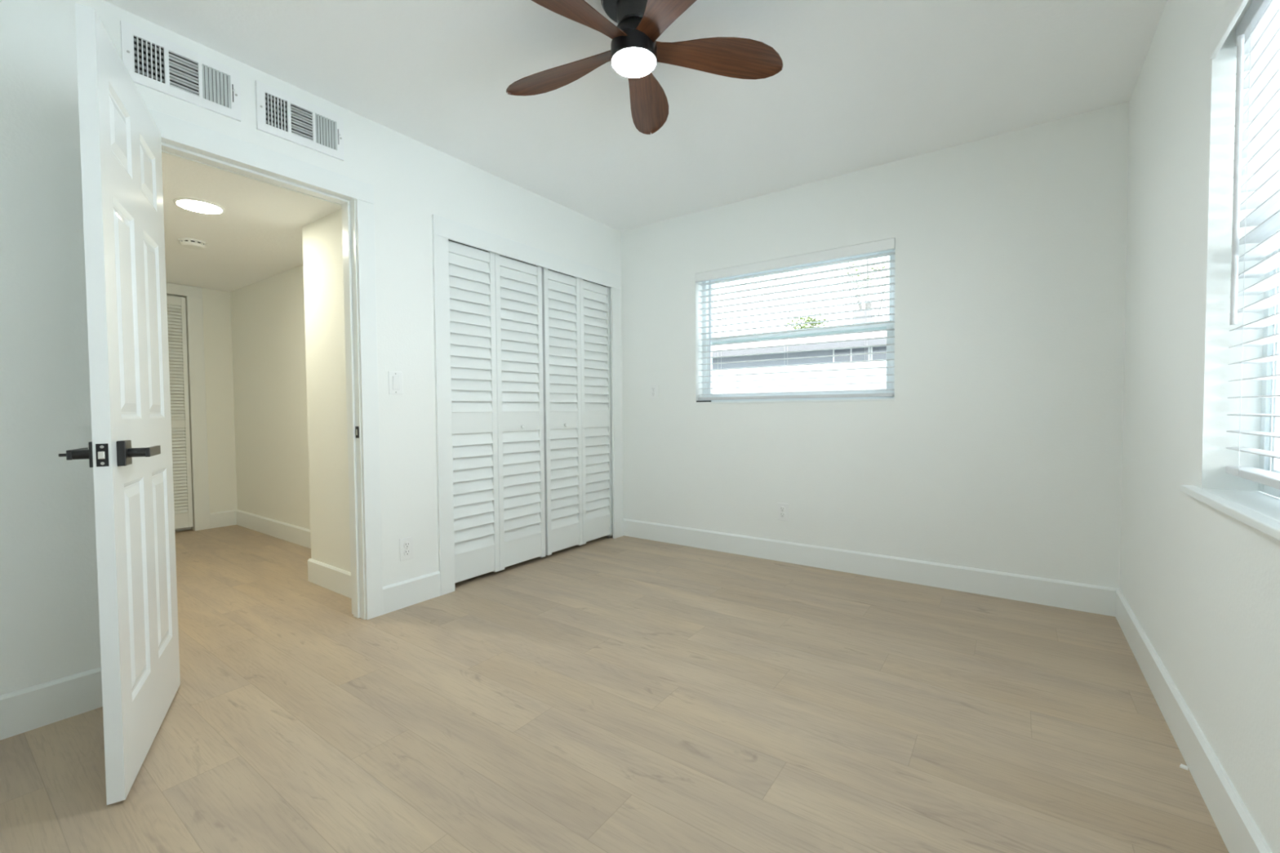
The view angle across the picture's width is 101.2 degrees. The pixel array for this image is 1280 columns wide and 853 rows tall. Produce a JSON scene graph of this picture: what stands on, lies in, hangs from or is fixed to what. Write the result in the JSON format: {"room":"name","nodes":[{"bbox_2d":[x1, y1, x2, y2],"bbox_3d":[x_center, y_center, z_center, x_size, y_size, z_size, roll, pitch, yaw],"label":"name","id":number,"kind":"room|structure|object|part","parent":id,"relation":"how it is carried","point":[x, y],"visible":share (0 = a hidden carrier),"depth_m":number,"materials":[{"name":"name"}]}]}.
{"room":"empty bedroom","nodes":[
{"label":"empty bedroom","id":0,"kind":"room"},
{"bbox_2d":[166,282,237,531],"bbox_3d":[-4.254,-0.135,4.089,0.120,2.110,1.780,1,2,35],"label":"wall","id":1,"kind":"structure","parent":0,"point":[216,304],"depth_m":4.68,"materials":[{"name":"white paint"}]},
{"bbox_2d":[166,295,193,528],"bbox_3d":[-4.068,-0.108,4.283,0.028,1.971,0.614,1,2,35],"label":"door","id":2,"kind":"structure","parent":1,"relation":"in","point":[183,518],"depth_m":4.49,"materials":[{"name":"white paint"}]},
{"bbox_2d":[166,282,209,530],"bbox_3d":[-4.044,-0.139,4.266,0.018,2.105,0.832,1,2,35],"label":"door frame","id":3,"kind":"structure","parent":1,"relation":"attached to","point":[194,295],"depth_m":4.55,"materials":[{"name":"white paint"}]},
{"bbox_3d":[-4.052,-1.148,4.235,0.018,0.087,0.832,1,2,35],"label":"casing","id":4,"kind":"part","parent":3,"relation":"part of","materials":[{"name":"white paint"}]},
{"bbox_3d":[-3.832,-0.107,4.563,0.018,2.018,0.104,1,2,35],"label":"casing","id":5,"kind":"part","parent":3,"relation":"part of","materials":[{"name":"white paint"}]},
{"bbox_2d":[209,510,236,528],"bbox_3d":[-3.739,0.830,4.714,0.015,0.135,0.192,1,2,35],"label":"baseboard","id":6,"kind":"structure","parent":1,"relation":"attached to","point":[224,518],"depth_m":4.71,"materials":[{"name":"white paint"}]},
{"bbox_2d":[161,152,342,292],"bbox_3d":[-3.017,-1.222,3.150,3.200,0.100,1.950,1,2,35],"label":"ceiling","id":7,"kind":"structure","parent":0,"point":[258,236],"depth_m":3.09,"materials":[{"name":"white paint"}]},
{"bbox_2d":[178,238,207,249],"bbox_3d":[-2.850,-1.160,3.352,0.140,0.038,0.140,1,2,35],"label":"smoke detector","id":8,"kind":"object","parent":7,"relation":"attached to","point":[191,243],"visible":1,"depth_m":3.32,"materials":[{"name":"white plastic"}]},
{"bbox_2d":[173,197,225,213],"bbox_3d":[-2.323,-1.161,2.774,0.210,0.010,0.210,1,2,35],"label":"recessed light","id":9,"kind":"object","parent":7,"relation":"in","point":[200,206],"visible":1,"depth_m":2.76,"materials":[{"name":"white plastic"}]},
{"bbox_2d":[230,264,310,529],"bbox_3d":[-2.736,-0.149,4.143,2.490,2.110,0.070,1,2,35],"label":"wall","id":10,"kind":"structure","parent":0,"point":[268,314],"depth_m":4.28,"materials":[{"name":"white paint"}]},
{"bbox_2d":[235,509,351,598],"bbox_3d":[-2.541,0.849,3.773,3.060,0.135,0.365,1,2,35],"label":"baseboard","id":11,"kind":"structure","parent":10,"relation":"attached to","point":[296,535],"depth_m":3.97,"materials":[{"name":"white paint"}]},
{"bbox_2d":[0,0,623,695],"bbox_3d":[-1.281,-0.283,2.745,0.120,2.440,4.150,1,2,35],"label":"wall","id":12,"kind":"structure","parent":0,"point":[50,619],"depth_m":1.77,"materials":[{"name":"white paint"}]},
{"bbox_2d":[58,2,180,804],"bbox_3d":[-1.554,-0.041,1.617,0.175,2.012,0.712,-2,2,-32],"label":"door","id":13,"kind":"structure","parent":12,"relation":"in","point":[129,454],"depth_m":1.46,"materials":[{"name":"white paint"}]},
{"bbox_3d":[-1.486,0.072,1.389,0.010,0.025,0.120,-2,2,-32],"label":"lever","id":14,"kind":"part","parent":13,"relation":"part of","materials":[{"name":"black metal"}]},
{"bbox_3d":[-1.420,0.072,1.375,0.017,0.066,0.058,-2,2,-32],"label":"handle","id":15,"kind":"part","parent":13,"relation":"part of","materials":[{"name":"black metal"}]},
{"bbox_3d":[-1.362,0.072,1.331,0.023,0.058,0.001,-2,2,-32],"label":"latch plate","id":16,"kind":"part","parent":13,"relation":"part of","materials":[{"name":"black metal"}]},
{"bbox_3d":[-1.376,0.070,1.403,0.017,0.066,0.058,-2,2,-32],"label":"handle","id":17,"kind":"part","parent":13,"relation":"part of","materials":[{"name":"black metal"}]},
{"bbox_3d":[-1.360,0.068,1.469,0.010,0.025,0.120,-2,2,-32],"label":"lever","id":18,"kind":"part","parent":13,"relation":"part of","materials":[{"name":"black metal"}]},
{"bbox_2d":[120,20,240,121],"bbox_3d":[-1.718,-1.332,1.988,0.022,0.197,0.347,1,2,35],"label":"air vent","id":19,"kind":"object","parent":12,"relation":"in","point":[154,62],"visible":1,"depth_m":1.98,"materials":[{"name":"white metal"}]},
{"bbox_2d":[132,34,166,84],"bbox_3d":[-1.781,-1.329,1.908,0.008,0.130,0.088,1,2,35],"label":"grille","id":20,"kind":"object","parent":19,"relation":"attached to","point":[148,54],"depth_m":1.91,"materials":[{"name":"white metal"}]},
{"bbox_2d":[168,49,199,96],"bbox_3d":[-1.724,-1.332,1.988,0.009,0.129,0.088,1,2,35],"label":"grille","id":21,"kind":"object","parent":19,"relation":"attached to","point":[184,68],"depth_m":1.99,"materials":[{"name":"white metal"}]},
{"bbox_2d":[201,63,231,109],"bbox_3d":[-1.666,-1.335,2.068,0.012,0.130,0.097,1,2,35],"label":"grille","id":22,"kind":"object","parent":19,"relation":"attached to","point":[216,81],"depth_m":2.07,"materials":[{"name":"grey metal"}]},
{"bbox_2d":[147,107,383,619],"bbox_3d":[-1.611,-0.105,2.283,0.154,2.118,0.915,1,2,35],"label":"door frame","id":23,"kind":"structure","parent":12,"relation":"attached to","point":[181,139],"depth_m":2.54,"materials":[{"name":"white paint"}]},
{"bbox_3d":[-1.568,-1.117,2.206,0.018,0.091,0.899,1,2,35],"label":"casing","id":24,"kind":"part","parent":23,"relation":"part of","materials":[{"name":"white paint"}]},
{"bbox_3d":[-1.374,0.028,2.554,0.028,0.057,0.003,1,2,35],"label":"strike plate","id":25,"kind":"part","parent":23,"relation":"part of","materials":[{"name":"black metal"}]},
{"bbox_3d":[-1.322,-0.070,2.572,0.018,2.027,0.081,1,2,35],"label":"casing","id":26,"kind":"part","parent":23,"relation":"part of","materials":[{"name":"white paint"}]},
{"bbox_2d":[255,80,344,160],"bbox_3d":[-1.484,-1.338,2.316,0.022,0.197,0.347,1,2,35],"label":"air vent","id":27,"kind":"object","parent":12,"relation":"in","point":[279,113],"visible":1,"depth_m":2.31,"materials":[{"name":"white metal"}]},
{"bbox_2d":[264,92,288,132],"bbox_3d":[-1.546,-1.335,2.237,0.008,0.130,0.088,1,2,35],"label":"grille","id":28,"kind":"object","parent":27,"relation":"attached to","point":[276,104],"depth_m":2.24,"materials":[{"name":"white metal"}]},
{"bbox_2d":[290,102,313,141],"bbox_3d":[-1.490,-1.338,2.316,0.009,0.129,0.088,1,2,35],"label":"grille","id":29,"kind":"object","parent":27,"relation":"attached to","point":[301,114],"depth_m":2.32,"materials":[{"name":"white metal"}]},
{"bbox_2d":[315,113,337,150],"bbox_3d":[-1.432,-1.341,2.397,0.012,0.130,0.097,1,2,35],"label":"grille","id":30,"kind":"object","parent":27,"relation":"attached to","point":[326,125],"depth_m":2.40,"materials":[{"name":"grey metal"}]},
{"bbox_2d":[0,518,623,740],"bbox_3d":[-1.216,0.870,2.741,0.015,0.135,3.750,1,2,35],"label":"baseboard","id":31,"kind":"structure","parent":12,"relation":"attached to","point":[28,708],"depth_m":1.75,"materials":[{"name":"white paint"}]},
{"bbox_2d":[388,371,402,394],"bbox_3d":[-1.246,-0.222,2.683,0.010,0.116,0.074,1,2,35],"label":"light switch","id":32,"kind":"object","parent":12,"relation":"attached to","point":[395,378],"visible":1,"depth_m":2.68,"materials":[{"name":"white plastic"}]},
{"bbox_2d":[400,536,413,561],"bbox_3d":[-1.216,0.637,2.743,0.008,0.116,0.074,1,2,35],"label":"power outlet","id":33,"kind":"object","parent":12,"relation":"attached to","point":[406,552],"visible":1,"depth_m":2.74,"materials":[{"name":"white plastic"}]},
{"bbox_2d":[404,542,410,548],"bbox_3d":[-1.215,0.618,2.741,0.004,0.035,0.035,1,2,35],"label":"socket","id":34,"kind":"object","parent":33,"relation":"attached to","point":[406,544],"depth_m":2.74,"materials":[{"name":"grey plastic"}]},
{"bbox_2d":[404,549,410,555],"bbox_3d":[-1.214,0.657,2.742,0.004,0.035,0.035,1,2,35],"label":"socket","id":35,"kind":"object","parent":33,"relation":"attached to","point":[406,552],"depth_m":2.74,"materials":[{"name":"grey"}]},
{"bbox_2d":[448,240,545,582],"bbox_3d":[-0.874,-0.084,3.259,0.047,1.964,0.753,1,2,35],"label":"door","id":36,"kind":"structure","parent":12,"relation":"in","point":[496,322],"depth_m":3.23,"materials":[{"name":"white paint"}]},
{"bbox_3d":[-0.996,-0.078,3.105,0.028,1.964,0.360,1,2,35],"label":"panel","id":37,"kind":"part","parent":36,"relation":"part of","materials":[{"name":"white paint"}]},
{"bbox_3d":[-0.776,-0.089,3.412,0.028,1.964,0.391,1,2,35],"label":"panel","id":38,"kind":"part","parent":36,"relation":"part of","materials":[{"name":"white paint"}]},
{"bbox_2d":[431,213,622,595],"bbox_3d":[-0.681,-0.132,3.575,0.138,2.078,1.652,1,2,35],"label":"door frame","id":39,"kind":"structure","parent":12,"relation":"attached to","point":[444,230],"depth_m":2.94,"materials":[{"name":"white paint"}]},
{"bbox_3d":[-1.084,-0.054,2.906,0.018,1.970,0.090,1,2,35],"label":"casing","id":40,"kind":"part","parent":39,"relation":"part of","materials":[{"name":"white paint"}]},
{"bbox_3d":[-0.640,-1.116,3.510,0.018,0.108,1.652,1,2,35],"label":"casing","id":41,"kind":"part","parent":39,"relation":"part of","materials":[{"name":"white paint"}]},
{"bbox_3d":[-0.184,-0.100,4.169,0.018,1.970,0.110,1,2,35],"label":"casing","id":42,"kind":"part","parent":39,"relation":"part of","materials":[{"name":"white paint"}]},
{"bbox_2d":[542,267,613,555],"bbox_3d":[-0.434,-0.106,3.876,0.047,1.964,0.720,1,2,35],"label":"door","id":43,"kind":"structure","parent":12,"relation":"in","point":[576,312],"depth_m":3.84,"materials":[{"name":"white paint"}]},
{"bbox_3d":[-0.547,-0.101,3.734,0.028,1.964,0.358,1,2,35],"label":"panel","id":44,"kind":"part","parent":43,"relation":"part of","materials":[{"name":"white paint"}]},
{"bbox_3d":[-0.338,-0.111,4.028,0.028,1.964,0.360,1,2,35],"label":"panel","id":45,"kind":"part","parent":43,"relation":"part of","materials":[{"name":"white paint"}]},
{"bbox_2d":[302,208,351,572],"bbox_3d":[-1.583,-0.125,3.065,0.740,2.110,0.350,1,2,35],"label":"wall","id":46,"kind":"structure","parent":0,"point":[322,242],"depth_m":2.98,"materials":[{"name":"white paint"}]},
{"bbox_2d":[0,524,1229,852],"bbox_3d":[-1.282,0.997,2.793,6.550,0.120,4.150,1,2,35],"label":"floor","id":47,"kind":"structure","parent":0,"point":[624,694],"depth_m":1.69,"materials":[{"name":"brown wood"}]},
{"bbox_2d":[1179,764,1187,770],"bbox_3d":[1.523,0.953,1.472,0.018,0.004,0.016,-2,2,-40],"label":"paper scrap","id":48,"kind":"object","parent":47,"relation":"on","point":[1182,766],"visible":1,"depth_m":1.47,"materials":[{"name":"white paper"}]},
{"bbox_2d":[102,0,1167,231],"bbox_3d":[0.013,-1.534,1.778,3.320,0.100,4.150,1,2,35],"label":"ceiling","id":49,"kind":"structure","parent":0,"point":[860,84],"depth_m":2.27,"materials":[{"name":"white paint"}]},
{"bbox_2d":[506,0,782,134],"bbox_3d":[-0.057,-1.357,1.793,1.030,0.254,1.026,1,2,35],"label":"ceiling fan","id":50,"kind":"object","parent":49,"relation":"hanging from","point":[635,52],"visible":1,"depth_m":1.83,"materials":[{"name":"brown wood"}]},
{"bbox_3d":[-0.288,-1.298,1.953,0.485,0.039,0.154,0,2,22],"label":"blade","id":51,"kind":"part","parent":50,"relation":"part of","materials":[{"name":"brown wood"}]},
{"bbox_3d":[-0.245,-1.288,1.597,0.154,0.039,0.485,1,2,40],"label":"blade","id":52,"kind":"part","parent":50,"relation":"part of","materials":[{"name":"brown wood"}]},
{"bbox_3d":[0.038,-1.305,2.104,0.154,0.039,0.485,0,2,4],"label":"blade","id":53,"kind":"part","parent":50,"relation":"part of","materials":[{"name":"brown wood"}]},
{"bbox_3d":[0.107,-1.288,1.528,0.154,0.039,0.485,-2,2,-32],"label":"blade","id":54,"kind":"part","parent":50,"relation":"part of","materials":[{"name":"brown wood"}]},
{"bbox_3d":[0.282,-1.299,1.841,0.485,0.039,0.154,-1,2,-14],"label":"blade","id":55,"kind":"part","parent":50,"relation":"part of","materials":[{"name":"brown wood"}]},
{"bbox_2d":[620,101,1129,588],"bbox_3d":[1.217,-0.323,3.390,3.200,2.440,0.200,1,2,35],"label":"wall","id":56,"kind":"structure","parent":0,"point":[998,446],"depth_m":2.94,"materials":[{"name":"white paint"}]},
{"bbox_2d":[649,384,657,399],"bbox_3d":[0.106,-0.268,4.056,0.074,0.116,0.008,1,2,35],"label":"light switch","id":57,"kind":"object","parent":56,"relation":"attached to","point":[653,388],"visible":1,"depth_m":4.05,"materials":[{"name":"white plastic"}]},
{"bbox_2d":[777,502,788,520],"bbox_3d":[0.946,0.566,3.487,0.074,0.116,0.008,1,2,35],"label":"power outlet","id":58,"kind":"object","parent":56,"relation":"attached to","point":[782,508],"visible":1,"depth_m":3.48,"materials":[{"name":"white plastic"}]},
{"bbox_2d":[779,506,785,511],"bbox_3d":[0.945,0.547,3.485,0.035,0.035,0.004,1,2,35],"label":"socket","id":59,"kind":"object","parent":58,"relation":"attached to","point":[782,508],"depth_m":3.48,"materials":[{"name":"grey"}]},
{"bbox_2d":[779,511,785,517],"bbox_3d":[0.945,0.586,3.486,0.035,0.035,0.004,1,2,35],"label":"socket","id":60,"kind":"object","parent":58,"relation":"attached to","point":[782,514],"depth_m":3.49,"materials":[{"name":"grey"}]},
{"bbox_2d":[694,248,895,404],"bbox_3d":[0.995,-0.634,3.521,1.334,0.946,0.186,1,2,35],"label":"window","id":61,"kind":"structure","parent":56,"relation":"in","point":[891,310],"depth_m":3.50,"materials":[{"name":"white plastic"}]},
{"bbox_3d":[0.977,-0.166,3.505,1.334,0.012,0.111,1,2,35],"label":"sill","id":62,"kind":"part","parent":61,"relation":"part of","materials":[{"name":"white paint"}]},
{"bbox_2d":[695,238,895,399],"bbox_3d":[0.965,-0.644,3.478,1.320,0.918,0.078,1,2,35],"label":"window blind","id":63,"kind":"object","parent":61,"relation":"attached to","point":[887,244],"visible":0.94,"depth_m":3.41,"materials":[{"name":"white plastic"}]},
{"bbox_3d":[0.571,-0.634,3.774,0.001,0.875,0.054,1,2,35],"label":"ladder cord","id":64,"kind":"part","parent":63,"relation":"part of","materials":[{"name":"white fabric"}]},
{"bbox_3d":[0.976,-0.196,3.502,1.306,0.020,0.050,1,2,35],"label":"rail","id":65,"kind":"part","parent":63,"relation":"part of","materials":[{"name":"white plastic"}]},
{"bbox_3d":[1.377,-0.623,3.200,0.001,0.875,0.054,1,2,35],"label":"ladder cord","id":66,"kind":"part","parent":63,"relation":"part of","materials":[{"name":"white plastic"}]},
{"bbox_3d":[1.020,-0.428,3.560,1.266,0.447,0.028,1,2,35],"label":"sash","id":67,"kind":"part","parent":61,"relation":"part of","materials":[{"name":"white plastic"}]},
{"bbox_3d":[1.035,-0.840,3.573,1.266,0.477,0.028,1,2,35],"label":"sash","id":68,"kind":"part","parent":61,"relation":"part of","materials":[{"name":"white plastic"}]},
{"bbox_2d":[623,518,1119,616],"bbox_3d":[1.083,0.832,3.396,3.000,0.135,0.015,1,2,35],"label":"baseboard","id":69,"kind":"structure","parent":56,"relation":"attached to","point":[1096,599],"depth_m":3.08,"materials":[{"name":"white paint"}]},
{"bbox_2d":[1120,0,1279,852],"bbox_3d":[1.236,-0.244,0.831,0.200,2.440,3.950,1,2,35],"label":"wall","id":70,"kind":"structure","parent":0,"point":[1202,583],"depth_m":1.50,"materials":[{"name":"white paint"}]},
{"bbox_2d":[1115,589,1272,852],"bbox_3d":[1.211,0.904,1.004,0.015,0.135,3.735,1,2,35],"label":"baseboard","id":71,"kind":"structure","parent":70,"relation":"attached to","point":[1235,824],"depth_m":1.41,"materials":[{"name":"white paint"}]},
{"bbox_2d":[1180,229,1279,541],"bbox_3d":[0.996,-0.397,0.535,0.210,1.237,2.220,1,2,35],"label":"window","id":72,"kind":"structure","parent":70,"relation":"in","point":[1260,511],"depth_m":1.32,"materials":[{"name":"white plastic"}]},
{"bbox_3d":[0.971,0.211,0.576,0.135,0.020,2.220,1,2,35],"label":"sill","id":73,"kind":"part","parent":72,"relation":"part of","materials":[{"name":"white paint"}]},
{"bbox_2d":[1209,0,1279,489],"bbox_3d":[0.969,-0.429,0.550,0.100,1.170,2.089,1,2,35],"label":"window blind","id":74,"kind":"object","parent":72,"relation":"attached to","point":[1258,33],"visible":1,"depth_m":1.29,"materials":[{"name":"white plastic"}]},
{"bbox_3d":[0.993,0.146,0.554,0.050,0.020,2.075,1,2,35],"label":"rail","id":75,"kind":"part","parent":74,"relation":"part of","materials":[{"name":"white plastic"}]},
{"bbox_3d":[1.526,-0.439,1.292,0.054,1.127,0.001,1,2,35],"label":"ladder cord","id":76,"kind":"part","parent":74,"relation":"part of","materials":[{"name":"white fabric"}]},
{"bbox_3d":[1.050,-0.406,0.494,0.075,1.217,2.095,1,2,35],"label":"frame","id":77,"kind":"part","parent":72,"relation":"part of","materials":[{"name":"white plastic"}]},
{"bbox_3d":[1.039,-0.133,0.511,0.028,0.610,2.035,1,2,35],"label":"sash","id":78,"kind":"part","parent":72,"relation":"part of","materials":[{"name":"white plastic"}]},
{"label":"outside","id":79,"kind":"structure","parent":0,"visible":0},
{"bbox_3d":[4.227,0.599,19.705,17.200,0.150,29.800,1,2,35],"label":"lawn","id":80,"kind":"structure","parent":79,"visible":0},
{"bbox_2d":[712,310,886,370],"bbox_3d":[6.616,-1.416,15.780,16.600,4.080,7.100,1,2,35],"label":"house","id":81,"kind":"structure","parent":80,"relation":"on","point":[860,313],"depth_m":13.97,"materials":[{"name":"grey paint"}]},
{"bbox_3d":[5.253,-1.158,13.094,0.800,1.550,0.010,1,2,35],"label":"pane","id":82,"kind":"part","parent":81,"relation":"part of","materials":[{"name":"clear glass"}]},
{"bbox_3d":[5.986,-1.147,12.572,0.800,1.550,0.010,1,2,35],"label":"pane","id":83,"kind":"part","parent":81,"relation":"part of","materials":[{"name":"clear glass"}]},
{"bbox_2d":[712,360,886,393],"bbox_3d":[2.905,-0.256,11.538,12.500,2.080,0.120,1,2,35],"label":"fence","id":84,"kind":"object","parent":80,"relation":"on","point":[880,363],"visible":0.13,"depth_m":11.09,"materials":[{"name":"white plastic"}]},
{"bbox_3d":[2.160,-0.209,12.027,0.120,1.970,0.050,1,2,35],"label":"post","id":85,"kind":"part","parent":84,"relation":"part of","materials":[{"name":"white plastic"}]},
{"bbox_3d":[2.903,-1.240,11.516,12.500,0.110,0.100,1,2,35],"label":"rail","id":86,"kind":"part","parent":84,"relation":"part of","materials":[{"name":"white plastic"}]},
{"bbox_3d":[4.115,-0.183,10.636,0.120,1.970,0.050,1,2,35],"label":"post","id":87,"kind":"part","parent":84,"relation":"part of","materials":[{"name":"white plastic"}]},
{"bbox_2d":[786,311,828,329],"bbox_3d":[6.782,-2.104,21.368,1.659,5.110,1.772,1,2,35],"label":"tree","id":88,"kind":"object","parent":80,"relation":"on","point":[803,326],"visible":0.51,"depth_m":21.17,"materials":[{"name":"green plant"}]},
{"bbox_2d":[846,257,889,321],"bbox_3d":[8.984,-3.153,20.543,1.733,7.223,1.977,1,2,35],"label":"tree","id":89,"kind":"object","parent":80,"relation":"on","point":[869,304],"visible":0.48,"depth_m":20.56,"materials":[{"name":"grey plant"}]}
]}

